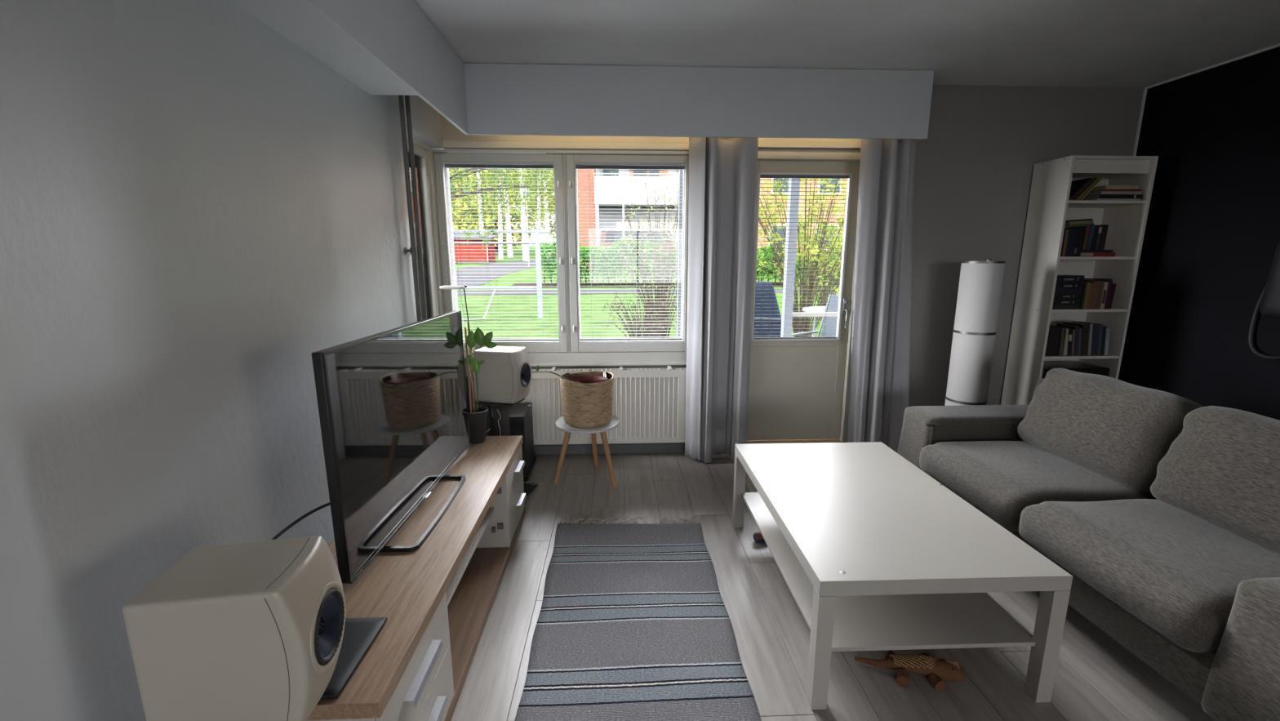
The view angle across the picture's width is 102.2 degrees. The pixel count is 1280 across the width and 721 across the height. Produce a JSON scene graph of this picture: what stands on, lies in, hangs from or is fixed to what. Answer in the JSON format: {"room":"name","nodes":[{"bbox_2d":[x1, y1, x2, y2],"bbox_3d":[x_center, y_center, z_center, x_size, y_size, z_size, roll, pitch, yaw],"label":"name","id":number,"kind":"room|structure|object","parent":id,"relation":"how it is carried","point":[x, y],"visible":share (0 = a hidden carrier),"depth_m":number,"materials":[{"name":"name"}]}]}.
{"room":"living room","nodes":[
{"label":"living room","id":0,"kind":"room"},
{"bbox_2d":[0,0,444,720],"bbox_3d":[-1.201,0.448,-1.596,0.300,2.525,10.400,0,11,-2],"label":"wall","id":1,"kind":"structure","parent":0,"point":[196,206],"depth_m":1.25,"materials":[{"name":"paint"}]},
{"bbox_2d":[229,0,417,95],"bbox_3d":[-0.929,-0.532,-2.133,0.213,0.387,9.100,0,11,-2],"label":"ceiling beam","id":2,"kind":"structure","parent":1,"relation":"attached to","point":[294,20],"depth_m":1.79,"materials":[{"name":"paint"}]},
{"bbox_2d":[302,0,467,134],"bbox_3d":[-0.830,-0.604,-1.759,0.018,0.390,9.853,0,11,-2],"label":"ceiling beam","id":3,"kind":"structure","parent":1,"relation":"attached to","point":[397,34],"depth_m":2.22,"materials":[{"name":"paint"}]},
{"bbox_2d":[398,95,421,321],"bbox_3d":[-1.213,-0.405,2.767,0.060,2.525,0.040,0,11,-2],"label":"pipe","id":4,"kind":"object","parent":1,"relation":"attached to","point":[413,251],"visible":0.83,"depth_m":2.69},
{"bbox_2d":[404,95,426,319],"bbox_3d":[-1.216,-0.421,2.848,0.060,2.525,0.040,0,11,-2],"label":"pipe","id":5,"kind":"object","parent":1,"relation":"attached to","point":[420,251],"visible":0.4,"depth_m":2.76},
{"bbox_2d":[406,133,444,319],"bbox_3d":[-1.404,-0.604,3.171,0.150,1.440,0.630,0,11,-2],"label":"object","id":6,"kind":"structure","parent":1,"relation":"in","point":[423,153],"depth_m":3.33,"materials":[{"name":"beige wood"}]},
{"bbox_2d":[441,84,1144,444],"bbox_3d":[1.204,-0.599,3.760,4.970,2.525,0.300,0,11,-2],"label":"wall","id":7,"kind":"structure","parent":0,"point":[975,165],"depth_m":3.53,"materials":[{"name":"paint"}]},
{"bbox_2d":[432,148,688,366],"bbox_3d":[-0.491,-0.685,3.585,1.770,1.440,0.185,0,11,-2],"label":"window","id":8,"kind":"structure","parent":7,"relation":"in","point":[569,350],"depth_m":3.54,"materials":[{"name":"white plastic"}]},
{"bbox_2d":[444,164,559,341],"bbox_3d":[-0.938,-0.726,3.575,0.728,1.192,0.028,0,11,-2],"label":"blind","id":9,"kind":"object","parent":8,"relation":"attached to","point":[446,166],"visible":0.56,"depth_m":3.52,"materials":[{"name":"plastic"}]},
{"bbox_2d":[575,164,685,340],"bbox_3d":[-0.063,-0.733,3.611,0.740,1.192,0.028,0,11,-2],"label":"blind","id":10,"kind":"object","parent":8,"relation":"attached to","point":[577,166],"visible":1,"depth_m":3.58,"materials":[{"name":"plastic"}]},
{"bbox_2d":[484,365,686,444],"bbox_3d":[-0.449,0.356,3.667,1.559,0.623,0.102,0,11,-2],"label":"radiator","id":11,"kind":"object","parent":7,"relation":"attached to","point":[649,404],"visible":0.65,"depth_m":3.63,"materials":[{"name":"metal"}]},
{"bbox_2d":[531,367,686,373],"bbox_3d":[-0.376,0.069,3.597,1.408,0.012,0.066,0,11,-2],"label":"grille","id":12,"kind":"object","parent":11,"relation":"attached to","point":[669,370],"depth_m":3.59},
{"bbox_2d":[533,443,684,454],"bbox_3d":[1.061,0.637,3.836,4.670,0.070,0.012,0,11,-2],"label":"baseboard","id":13,"kind":"structure","parent":7,"relation":"attached to","point":[637,447],"depth_m":3.78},
{"bbox_2d":[441,115,861,150],"bbox_3d":[0.242,-1.484,3.386,3.030,0.195,0.012,0,11,-2],"label":"trim","id":14,"kind":"structure","parent":7,"relation":"attached to","point":[453,137],"depth_m":3.37,"materials":[{"name":"beige wood"}]},
{"bbox_2d":[463,63,933,142],"bbox_3d":[0.372,-1.582,3.243,2.819,0.390,0.265,0,11,-2],"label":"ceiling beam","id":15,"kind":"structure","parent":7,"relation":"attached to","point":[502,99],"depth_m":3.11,"materials":[{"name":"paint"}]},
{"bbox_2d":[753,174,848,338],"bbox_3d":[1.127,-0.717,3.656,0.626,1.136,0.028,0,11,-2],"label":"blind","id":16,"kind":"object","parent":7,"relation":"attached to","point":[788,176],"visible":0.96,"depth_m":3.63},
{"bbox_2d":[746,149,860,443],"bbox_3d":[1.107,-0.387,3.731,0.930,2.120,0.189,0,11,-2],"label":"door","id":17,"kind":"structure","parent":7,"relation":"in","point":[799,388],"depth_m":3.78,"materials":[{"name":"beige wood"}]},
{"bbox_2d":[1132,88,1147,155],"bbox_3d":[3.387,-0.581,3.700,0.014,2.513,0.010,0,11,-2],"label":"trim","id":18,"kind":"structure","parent":7,"relation":"attached to","point":[1144,94],"depth_m":3.50,"materials":[{"name":"paint"}]},
{"bbox_3d":[0.378,-1.481,3.307,2.755,0.020,0.180,0,11,-2],"label":"rail","id":19,"kind":"object","parent":7,"relation":"attached to","visible":0},
{"bbox_2d":[684,137,758,462],"bbox_3d":[0.533,-0.382,3.437,0.444,2.198,0.125,0,11,-2],"label":"curtain","id":20,"kind":"object","parent":19,"relation":"hanging from","point":[722,199],"visible":0.9,"depth_m":3.41,"materials":[{"name":"grey fabric"}]},
{"bbox_2d":[847,138,916,452],"bbox_3d":[1.676,-0.392,3.490,0.547,2.198,0.133,0,11,-1],"label":"curtain","id":21,"kind":"object","parent":19,"relation":"hanging from","point":[879,375],"visible":0.88,"depth_m":3.45,"materials":[{"name":"grey fabric"}]},
{"bbox_2d":[450,452,1215,720],"bbox_3d":[1.255,1.604,-0.617,5.270,0.120,11.668,0,11,-2],"label":"floor","id":22,"kind":"structure","parent":0,"point":[1097,677],"depth_m":1.89,"materials":[{"name":"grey wood"}]},
{"bbox_2d":[306,435,526,720],"bbox_3d":[-0.810,0.798,1.987,0.474,0.462,1.720,0,11,-2],"label":"tv stand","id":23,"kind":"object","parent":22,"relation":"on","point":[436,598],"visible":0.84,"depth_m":1.62,"materials":[{"name":"brown wood"}]},
{"bbox_2d":[320,617,386,699],"bbox_3d":[-0.791,0.703,1.230,0.268,0.014,0.250,0,11,-2],"label":"slab","id":24,"kind":"object","parent":23,"relation":"on","point":[360,633],"visible":0.35,"depth_m":1.25,"materials":[{"name":"plastic"}]},
{"bbox_2d":[311,310,470,583],"bbox_3d":[-0.836,0.213,1.959,0.208,0.697,1.130,0,11,-1],"label":"television","id":25,"kind":"object","parent":23,"relation":"on","point":[393,406],"visible":0.99,"depth_m":1.70,"materials":[{"name":"black plastic"}]},
{"bbox_2d":[271,502,330,539],"bbox_3d":[-1.028,0.738,1.496,0.382,0.640,0.085,-10,15,-41],"label":"power cable","id":26,"kind":"object","parent":25,"relation":"hanging from","point":[309,513],"visible":0.28,"depth_m":1.49,"materials":[{"name":"black plastic"}]},
{"bbox_2d":[445,506,494,605],"bbox_3d":[-0.847,0.776,1.996,0.368,0.016,0.848,0,11,-2],"label":"shelf","id":27,"kind":"object","parent":23,"relation":"attached to","point":[451,589],"depth_m":2.02,"materials":[{"name":"white paint"}]},
{"bbox_2d":[464,321,497,444],"bbox_3d":[-0.829,0.117,2.628,0.183,0.627,0.129,7,13,30],"label":"potted plant","id":28,"kind":"object","parent":23,"relation":"on","point":[477,415],"visible":0.88,"depth_m":2.62,"materials":[{"name":"green plant"}]},
{"bbox_2d":[440,284,476,406],"bbox_3d":[-1.108,0.151,3.265,0.202,1.243,0.104,0,11,-2],"label":"lamp","id":29,"kind":"object","parent":22,"relation":"on","point":[462,286],"visible":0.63,"depth_m":3.15,"materials":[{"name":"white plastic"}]},
{"bbox_2d":[477,398,537,497],"bbox_3d":[-0.806,0.522,3.098,0.305,0.578,0.200,2,11,12],"label":"speaker stand","id":30,"kind":"object","parent":22,"relation":"on","point":[503,408],"visible":0.27,"depth_m":3.04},
{"bbox_2d":[472,346,531,404],"bbox_3d":[-0.805,0.081,3.052,0.286,0.306,0.202,2,11,12],"label":"loudspeaker","id":31,"kind":"object","parent":30,"relation":"on","point":[504,376],"visible":0.92,"depth_m":2.96,"materials":[{"name":"plastic"}]},
{"bbox_2d":[485,402,537,481],"bbox_3d":[-0.861,0.533,3.426,0.283,0.432,0.348,0,11,-2],"label":"subwoofer","id":32,"kind":"object","parent":22,"relation":"on","point":[521,420],"visible":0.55,"depth_m":3.33,"materials":[{"name":"black plastic"}]},
{"bbox_2d":[553,414,620,488],"bbox_3d":[-0.328,0.579,3.281,0.406,0.405,0.406,-10,15,-41],"label":"stool","id":33,"kind":"object","parent":22,"relation":"on","point":[560,424],"visible":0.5,"depth_m":3.21,"materials":[{"name":"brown wood"}]},
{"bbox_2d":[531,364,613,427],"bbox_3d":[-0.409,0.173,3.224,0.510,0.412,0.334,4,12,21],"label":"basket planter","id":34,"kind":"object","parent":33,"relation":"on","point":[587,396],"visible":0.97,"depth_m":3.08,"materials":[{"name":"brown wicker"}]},
{"bbox_2d":[559,370,613,427],"bbox_3d":[-0.326,0.235,3.204,0.334,0.298,0.334,0,11,-2],"label":"basket","id":35,"kind":"object","parent":34,"relation":"on","point":[587,396],"depth_m":3.08,"materials":[{"name":"wicker"}]},
{"bbox_2d":[514,515,761,720],"bbox_3d":[-0.021,1.052,1.865,0.804,0.016,2.045,0,11,-2],"label":"rug","id":36,"kind":"object","parent":22,"relation":"on","point":[633,623],"visible":1,"depth_m":1.95,"materials":[{"name":"fabric"}]},
{"bbox_2d":[732,441,1072,709],"bbox_3d":[0.909,0.766,2.181,0.780,0.451,1.180,0,11,-2],"label":"coffee table","id":37,"kind":"object","parent":22,"relation":"on","point":[873,552],"visible":1,"depth_m":1.77,"materials":[{"name":"white paint"}]},
{"bbox_2d":[742,492,1035,651],"bbox_3d":[0.909,0.805,2.189,0.710,0.015,1.110,0,11,-2],"label":"shelf","id":38,"kind":"object","parent":37,"relation":"attached to","point":[953,620],"depth_m":1.77,"materials":[{"name":"white paint"}]},
{"bbox_2d":[854,649,964,691],"bbox_3d":[0.921,1.042,1.764,0.334,0.073,0.144,1,11,3],"label":"plush toy","id":39,"kind":"object","parent":22,"relation":"on","point":[938,670],"visible":1,"depth_m":1.74,"materials":[{"name":"brown fabric"}]},
{"bbox_2d":[944,258,1005,405],"bbox_3d":[2.173,0.044,3.402,0.249,1.400,0.249,0,11,-2],"label":"floor lamp","id":40,"kind":"object","parent":22,"relation":"on","point":[980,282],"visible":0.8,"depth_m":3.28,"materials":[{"name":"paper"}]},
{"bbox_2d":[1000,155,1158,404],"bbox_3d":[2.967,-0.311,3.572,0.559,2.032,0.305,0,11,-2],"label":"bookcase","id":41,"kind":"object","parent":22,"relation":"on","point":[1050,206],"visible":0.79,"depth_m":3.48,"materials":[{"name":"wood"}]},
{"bbox_2d":[1047,326,1057,355],"bbox_3d":[2.770,-0.142,3.548,0.034,0.195,0.150,0,11,-2],"label":"book","id":42,"kind":"object","parent":41,"relation":"on","point":[1053,331],"visible":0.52,"depth_m":3.47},
{"bbox_2d":[1052,325,1061,355],"bbox_3d":[2.803,-0.143,3.549,0.030,0.195,0.150,0,11,-2],"label":"book","id":43,"kind":"object","parent":41,"relation":"on","point":[1059,328],"visible":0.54,"depth_m":3.48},
{"bbox_2d":[1057,327,1066,355],"bbox_3d":[2.843,-0.140,3.551,0.038,0.189,0.150,0,11,-2],"label":"book","id":44,"kind":"object","parent":41,"relation":"on","point":[1061,343],"visible":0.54,"depth_m":3.48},
{"bbox_2d":[1052,305,1079,309],"bbox_3d":[2.826,-0.368,3.501,0.190,0.026,0.140,0,11,-2],"label":"book","id":45,"kind":"object","parent":41,"relation":"on","point":[1054,307],"visible":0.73,"depth_m":3.43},
{"bbox_2d":[1053,298,1080,305],"bbox_3d":[2.826,-0.400,3.494,0.190,0.040,0.141,0,11,-2],"label":"book","id":46,"kind":"object","parent":45,"relation":"on","point":[1056,301],"visible":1,"depth_m":3.43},
{"bbox_2d":[1053,293,1081,298],"bbox_3d":[2.826,-0.438,3.487,0.190,0.036,0.141,0,11,-2],"label":"book","id":47,"kind":"object","parent":46,"relation":"on","point":[1060,295],"visible":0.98,"depth_m":3.42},
{"bbox_2d":[1054,288,1082,293],"bbox_3d":[2.826,-0.471,3.481,0.190,0.030,0.140,0,11,-2],"label":"book","id":48,"kind":"object","parent":47,"relation":"on","point":[1056,291],"visible":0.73,"depth_m":3.41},
{"bbox_2d":[1055,282,1083,288],"bbox_3d":[2.826,-0.506,3.474,0.190,0.040,0.141,0,11,-2],"label":"book","id":49,"kind":"object","parent":48,"relation":"on","point":[1059,285],"visible":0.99,"depth_m":3.40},
{"bbox_2d":[1056,275,1084,282],"bbox_3d":[2.826,-0.548,3.465,0.190,0.046,0.141,0,11,-2],"label":"book","id":50,"kind":"object","parent":49,"relation":"on","point":[1060,278],"visible":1,"depth_m":3.40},
{"bbox_2d":[1057,323,1079,355],"bbox_3d":[2.939,-0.147,3.554,0.048,0.202,0.150,0,11,-2],"label":"book","id":51,"kind":"object","parent":41,"relation":"on","point":[1075,327],"visible":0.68,"depth_m":3.49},
{"bbox_2d":[1065,227,1073,256],"bbox_3d":[2.781,-0.780,3.424,0.026,0.182,0.150,0,11,-2],"label":"book","id":52,"kind":"object","parent":41,"relation":"on","point":[1070,229],"visible":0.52,"depth_m":3.35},
{"bbox_2d":[1066,328,1072,355],"bbox_3d":[2.896,-0.136,3.554,0.049,0.180,0.150,0,11,-2],"label":"book","id":53,"kind":"object","parent":41,"relation":"on","point":[1070,331],"visible":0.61,"depth_m":3.48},
{"bbox_2d":[1041,361,1109,377],"bbox_3d":[2.957,0.163,3.651,0.472,0.270,0.252,0,11,-2],"label":"storage box","id":54,"kind":"object","parent":41,"relation":"on","point":[1079,366],"visible":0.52,"depth_m":3.53,"materials":[{"name":"black plastic"}]},
{"bbox_2d":[1063,321,1089,355],"bbox_3d":[2.999,-0.154,3.555,0.071,0.214,0.150,0,11,-2],"label":"book","id":55,"kind":"object","parent":41,"relation":"on","point":[1085,327],"visible":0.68,"depth_m":3.48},
{"bbox_2d":[1068,177,1092,199],"bbox_3d":[2.792,-1.105,3.391,0.148,0.149,0.210,0,11,-2],"label":"book","id":56,"kind":"object","parent":41,"relation":"on","point":[1076,185],"visible":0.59,"depth_m":3.31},
{"bbox_2d":[1079,320,1099,355],"bbox_3d":[3.068,-0.155,3.558,0.059,0.215,0.150,0,11,-2],"label":"book","id":57,"kind":"object","parent":41,"relation":"on","point":[1095,326],"visible":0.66,"depth_m":3.49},
{"bbox_2d":[1083,280,1100,308],"bbox_3d":[3.014,-0.447,3.494,0.040,0.185,0.140,0,11,-2],"label":"book","id":58,"kind":"object","parent":41,"relation":"on","point":[1096,283],"visible":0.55,"depth_m":3.43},
{"bbox_2d":[1092,322,1102,355],"bbox_3d":[3.102,-0.153,3.560,0.045,0.212,0.150,0,11,-2],"label":"book","id":59,"kind":"object","parent":41,"relation":"on","point":[1100,326],"visible":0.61,"depth_m":3.49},
{"bbox_2d":[1080,252,1115,256],"bbox_3d":[2.988,-0.708,3.452,0.235,0.028,0.160,0,11,-2],"label":"book","id":60,"kind":"object","parent":41,"relation":"on","point":[1082,254],"visible":0.73,"depth_m":3.37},
{"bbox_2d":[1080,249,1113,252],"bbox_3d":[2.980,-0.728,3.442,0.215,0.014,0.150,0,11,-2],"label":"book","id":61,"kind":"object","parent":60,"relation":"on","point":[1082,251],"visible":0.75,"depth_m":3.37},
{"bbox_2d":[1070,226,1089,249],"bbox_3d":[2.890,-0.808,3.418,0.028,0.151,0.140,0,11,-2],"label":"book","id":62,"kind":"object","parent":61,"relation":"on","point":[1086,228],"visible":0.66,"depth_m":3.35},
{"bbox_2d":[1084,224,1095,249],"bbox_3d":[2.920,-0.811,3.418,0.039,0.160,0.140,0,11,-2],"label":"book","id":63,"kind":"object","parent":61,"relation":"on","point":[1091,229],"visible":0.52,"depth_m":3.35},
{"bbox_2d":[1098,224,1108,249],"bbox_3d":[3.009,-0.813,3.422,0.034,0.158,0.140,0,11,-3],"label":"book","id":64,"kind":"object","parent":61,"relation":"on","point":[1102,243],"visible":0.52,"depth_m":3.35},
{"bbox_2d":[1095,280,1104,308],"bbox_3d":[3.050,-0.447,3.495,0.030,0.184,0.140,0,11,-2],"label":"book","id":65,"kind":"object","parent":41,"relation":"on","point":[1101,282],"visible":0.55,"depth_m":3.43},
{"bbox_2d":[1103,280,1112,308],"bbox_3d":[3.108,-0.448,3.498,0.024,0.186,0.140,1,11,-3],"label":"book","id":66,"kind":"object","parent":41,"relation":"on","point":[1110,282],"visible":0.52,"depth_m":3.43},
{"bbox_2d":[1097,198,1140,200],"bbox_3d":[3.065,-1.049,3.409,0.285,0.014,0.200,0,11,-2],"label":"book","id":67,"kind":"object","parent":41,"relation":"on","point":[1102,199],"visible":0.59,"depth_m":3.31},
{"bbox_2d":[1082,194,1142,199],"bbox_3d":[3.078,-1.069,3.405,0.285,0.026,0.200,0,11,-2],"label":"book","id":68,"kind":"object","parent":67,"relation":"on","point":[1098,196],"visible":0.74,"depth_m":3.31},
{"bbox_2d":[1086,191,1142,195],"bbox_3d":[3.075,-1.091,3.401,0.270,0.018,0.200,0,11,-2],"label":"book","id":69,"kind":"object","parent":68,"relation":"on","point":[1100,192],"visible":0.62,"depth_m":3.30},
{"bbox_2d":[1089,189,1142,192],"bbox_3d":[3.075,-1.106,3.398,0.262,0.012,0.200,0,11,-2],"label":"book","id":70,"kind":"object","parent":69,"relation":"on","point":[1099,190],"visible":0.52,"depth_m":3.30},
{"bbox_2d":[1090,185,1138,191],"bbox_3d":[3.073,-1.124,3.394,0.215,0.024,0.200,0,11,-2],"label":"book","id":71,"kind":"object","parent":70,"relation":"on","point":[1104,187],"visible":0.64,"depth_m":3.30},
{"bbox_2d":[897,367,1279,720],"bbox_3d":[2.026,0.569,2.137,1.023,0.856,1.950,0,11,-2],"label":"sofa","id":72,"kind":"object","parent":22,"relation":"on","point":[1162,508],"visible":0.99,"depth_m":1.87,"materials":[{"name":"fabric"}]},
{"bbox_2d":[919,440,1148,530],"bbox_3d":[1.819,0.566,2.480,0.638,0.190,0.697,0,11,-2],"label":"seat cushion","id":73,"kind":"object","parent":72,"relation":"on","point":[999,478],"depth_m":2.33,"materials":[{"name":"fabric"}]},
{"bbox_2d":[1017,367,1202,495],"bbox_3d":[2.168,0.300,2.437,0.315,0.443,0.702,0,11,-2],"label":"cushion","id":74,"kind":"object","parent":72,"relation":"on","point":[1117,433],"depth_m":2.29,"materials":[{"name":"fabric"}]},
{"bbox_2d":[1018,498,1279,652],"bbox_3d":[1.849,0.694,1.795,0.638,0.191,0.679,0,11,-2],"label":"seat cushion","id":75,"kind":"object","parent":72,"relation":"on","point":[1177,568],"depth_m":1.70,"materials":[{"name":"fabric"}]},
{"bbox_2d":[1150,405,1279,553],"bbox_3d":[2.210,0.437,1.757,0.315,0.443,0.712,0,11,-2],"label":"cushion","id":76,"kind":"object","parent":72,"relation":"on","point":[1218,468],"depth_m":1.85,"materials":[{"name":"fabric"}]},
{"bbox_3d":[-0.781,0.962,1.028,0.300,0.509,0.200,-1,11,-6],"label":"speaker stand","id":77,"kind":"object","parent":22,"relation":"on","visible":0},
{"bbox_2d":[121,535,346,720],"bbox_3d":[-0.769,0.546,1.031,0.286,0.306,0.202,-2,11,-10],"label":"loudspeaker","id":78,"kind":"object","parent":77,"relation":"on","point":[248,630],"visible":1,"depth_m":0.94,"materials":[{"name":"plastic"}]},
{"bbox_2d":[413,0,1279,87],"bbox_3d":[1.276,-0.937,-1.607,5.270,0.202,10.700,0,11,-2],"label":"ceiling","id":79,"kind":"structure","parent":0,"point":[1090,43],"depth_m":2.62,"materials":[{"name":"paint"}]},
{"bbox_2d":[1118,46,1279,420],"bbox_3d":[3.765,0.407,-1.389,0.300,2.525,10.400,0,11,-2],"label":"wall","id":80,"kind":"structure","parent":0,"point":[1211,237],"depth_m":3.09,"materials":[{"name":"paint"}]},
{"bbox_2d":[1144,44,1279,89],"bbox_3d":[3.603,-0.853,-1.489,0.012,0.012,10.100,0,11,-2],"label":"trim","id":81,"kind":"structure","parent":80,"relation":"attached to","point":[1277,45],"depth_m":3.05,"materials":[{"name":"paint"}]},
{"bbox_2d":[1247,242,1279,359],"bbox_3d":[3.380,-0.386,2.663,0.122,0.802,0.375,0,11,-2],"label":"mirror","id":82,"kind":"object","parent":80,"relation":"hanging from","point":[1268,304],"visible":1,"depth_m":2.73,"materials":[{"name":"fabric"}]},
{"label":"outside","id":83,"kind":"structure","parent":0,"visible":0},
{"bbox_2d":[454,244,840,338],"bbox_3d":[3.441,-7.562,35.896,150.000,4.298,133.000,0,11,-2],"label":"lawn","id":84,"kind":"structure","parent":83,"point":[549,316],"depth_m":14.03,"materials":[{"name":"green plant"}]},
{"bbox_2d":[453,233,497,262],"bbox_3d":[-12.551,-8.230,37.620,3.900,2.240,2.800,0,11,-2],"label":"garden shed","id":85,"kind":"object","parent":84,"relation":"on","point":[464,254],"visible":0.56,"depth_m":36.66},
{"bbox_2d":[459,168,497,234],"bbox_3d":[-12.383,-15.449,39.281,3.168,15.706,3.366,0,11,-2],"label":"birch tree","id":86,"kind":"object","parent":84,"relation":"on","point":[478,176],"visible":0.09,"depth_m":39.70,"materials":[{"name":"green plant"}]},
{"bbox_2d":[481,168,512,258],"bbox_3d":[-11.941,-16.292,42.821,3.278,15.674,3.254,0,11,-2],"label":"birch tree","id":87,"kind":"object","parent":84,"relation":"on","point":[500,250],"visible":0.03,"depth_m":43.51,"materials":[{"name":"green plant"}]},
{"bbox_2d":[448,168,554,249],"bbox_3d":[-3.732,-5.736,12.774,3.737,9.440,3.046,2,11,8],"label":"birch tree","id":88,"kind":"object","parent":84,"relation":"on","point":[480,190],"visible":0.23,"depth_m":13.28,"materials":[{"name":"green plant"}]},
{"bbox_2d":[448,168,554,253],"bbox_3d":[-15.402,-19.379,53.669,13.700,16.538,11.350,0,11,-2],"label":"broadleaf tree","id":89,"kind":"object","parent":84,"relation":"on","point":[457,203],"visible":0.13,"depth_m":52.59,"materials":[{"name":"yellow plant"}]},
{"bbox_2d":[453,230,550,320],"bbox_3d":[-4.416,-2.020,12.566,4.460,2.249,0.516,0,11,-2],"label":"rack","id":90,"kind":"object","parent":84,"relation":"on","point":[536,233],"visible":0.33,"depth_m":12.66,"materials":[{"name":"metal"}]},
{"bbox_2d":[489,168,519,257],"bbox_3d":[-12.001,-17.191,46.366,3.263,15.751,3.298,0,11,-2],"label":"birch tree","id":91,"kind":"object","parent":84,"relation":"on","point":[507,216],"visible":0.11,"depth_m":47.17,"materials":[{"name":"green plant"}]},
{"bbox_2d":[504,168,541,261],"bbox_3d":[-9.088,-15.449,39.422,3.297,15.652,3.188,0,11,-2],"label":"birch tree","id":92,"kind":"object","parent":84,"relation":"on","point":[524,235],"visible":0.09,"depth_m":40.14,"materials":[{"name":"green plant"}]},
{"bbox_2d":[518,168,552,242],"bbox_3d":[-8.677,-16.328,42.932,3.244,15.705,3.191,0,11,-2],"label":"birch tree","id":93,"kind":"object","parent":84,"relation":"on","point":[544,175],"visible":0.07,"depth_m":43.34,"materials":[{"name":"green plant"}]},
{"bbox_2d":[532,168,555,253],"bbox_3d":[-8.520,-17.253,46.449,3.270,15.840,3.216,0,11,-2],"label":"birch tree","id":94,"kind":"object","parent":84,"relation":"on","point":[548,207],"visible":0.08,"depth_m":47.02,"materials":[{"name":"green plant"}]},
{"bbox_2d":[541,169,579,247],"bbox_3d":[-8.171,-23.034,68.609,13.863,16.599,11.313,0,11,-2],"label":"broadleaf tree","id":95,"kind":"object","parent":84,"relation":"on","point":[552,226],"visible":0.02,"depth_m":67.71,"materials":[{"name":"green plant"}]},
{"bbox_2d":[577,168,679,271],"bbox_3d":[1.356,-10.823,29.482,9.650,11.280,2.550,0,11,-2],"label":"apartment building","id":96,"kind":"structure","parent":84,"relation":"on","point":[615,224],"depth_m":28.83,"materials":[{"name":"red brick"}]},
{"bbox_2d":[592,171,678,337],"bbox_3d":[0.209,-1.808,8.819,1.798,3.461,2.412,11,15,43],"label":"shrub","id":97,"kind":"object","parent":84,"relation":"on","point":[656,283],"visible":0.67,"depth_m":8.69,"materials":[{"name":"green plant"}]},
{"bbox_2d":[601,280,677,337],"bbox_3d":[0.087,-0.558,7.904,1.389,1.360,1.279,-6,13,-28],"label":"shrub","id":98,"kind":"object","parent":84,"relation":"on","point":[646,329],"visible":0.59,"depth_m":7.88,"materials":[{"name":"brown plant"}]},
{"bbox_2d":[533,236,811,285],"bbox_3d":[1.506,-4.138,21.378,11.646,2.156,1.494,0,11,-2],"label":"hedge","id":99,"kind":"object","parent":84,"relation":"on","point":[607,261],"visible":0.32,"depth_m":21.04,"materials":[{"name":"green plant"}]},
{"bbox_2d":[511,282,835,286],"bbox_3d":[1.867,-3.200,21.739,14.400,0.087,1.900,0,11,-2],"label":"flower bed","id":100,"kind":"object","parent":84,"relation":"on","point":[778,284],"visible":0.19,"depth_m":21.61,"materials":[{"name":"soil"}]},
{"bbox_2d":[756,177,847,337],"bbox_3d":[3.427,-2.188,9.536,3.739,3.936,3.782,4,12,21],"label":"shrub","id":101,"kind":"object","parent":84,"relation":"on","point":[798,326],"visible":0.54,"depth_m":9.30,"materials":[{"name":"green plant"}]},
{"bbox_2d":[756,177,847,272],"bbox_3d":[14.400,-11.707,31.518,16.400,12.326,6.930,0,11,-2],"label":"apartment building","id":102,"kind":"structure","parent":84,"relation":"on","point":[801,202],"depth_m":28.50,"materials":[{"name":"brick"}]},
{"bbox_2d":[777,207,844,319],"bbox_3d":[4.754,-2.353,12.420,2.766,2.993,2.941,0,11,2],"label":"shrub","id":103,"kind":"object","parent":84,"relation":"on","point":[836,281],"visible":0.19,"depth_m":12.55,"materials":[{"name":"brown plant"}]},
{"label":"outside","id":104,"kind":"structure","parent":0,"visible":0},
{"bbox_3d":[0.509,0.452,5.873,12.500,0.150,3.500,0,11,-2],"label":"paving","id":105,"kind":"object","parent":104,"visible":0},
{"bbox_2d":[676,169,683,337],"bbox_3d":[0.366,-0.890,4.533,0.090,3.000,0.090,0,11,-2],"label":"post","id":106,"kind":"object","parent":105,"relation":"on","point":[681,171],"visible":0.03,"depth_m":4.50,"materials":[{"name":"metal"}]},
{"bbox_2d":[753,282,781,337],"bbox_3d":[1.223,-0.224,5.657,0.580,1.260,0.576,0,11,-2],"label":"covered grill","id":107,"kind":"object","parent":105,"relation":"on","point":[766,294],"visible":0.11,"depth_m":5.39,"materials":[{"name":"fabric"}]},
{"bbox_2d":[780,178,837,337],"bbox_3d":[2.623,-0.986,5.021,2.442,3.000,0.084,0,11,-2],"label":"terrace railing","id":108,"kind":"object","parent":105,"relation":"on","point":[787,286],"visible":0.29,"depth_m":4.96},
{"bbox_2d":[802,306,825,337],"bbox_3d":[2.479,-0.198,6.494,0.900,0.891,0.900,0,11,-2],"label":"patio table","id":109,"kind":"object","parent":105,"relation":"on","point":[811,308],"visible":0.15,"depth_m":6.54,"materials":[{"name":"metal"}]},
{"bbox_2d":[791,293,839,337],"bbox_3d":[2.008,-0.157,5.733,0.668,1.107,0.568,-4,12,-20],"label":"patio chair","id":110,"kind":"object","parent":105,"relation":"on","point":[830,326],"visible":0.12,"depth_m":5.92,"materials":[{"name":"plastic"}]},
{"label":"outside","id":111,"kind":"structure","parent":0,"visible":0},
{"bbox_2d":[457,288,832,295],"bbox_3d":[-0.808,-2.498,18.852,60.020,0.103,1.830,-1,11,-3],"label":"footpath","id":112,"kind":"structure","parent":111,"point":[620,291],"depth_m":18.92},
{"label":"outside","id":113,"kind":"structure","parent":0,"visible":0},
{"bbox_2d":[455,257,553,285],"bbox_3d":[-8.612,-6.004,33.188,5.129,1.196,26.353,0,11,2],"label":"footpath","id":114,"kind":"structure","parent":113,"point":[520,263],"depth_m":29.17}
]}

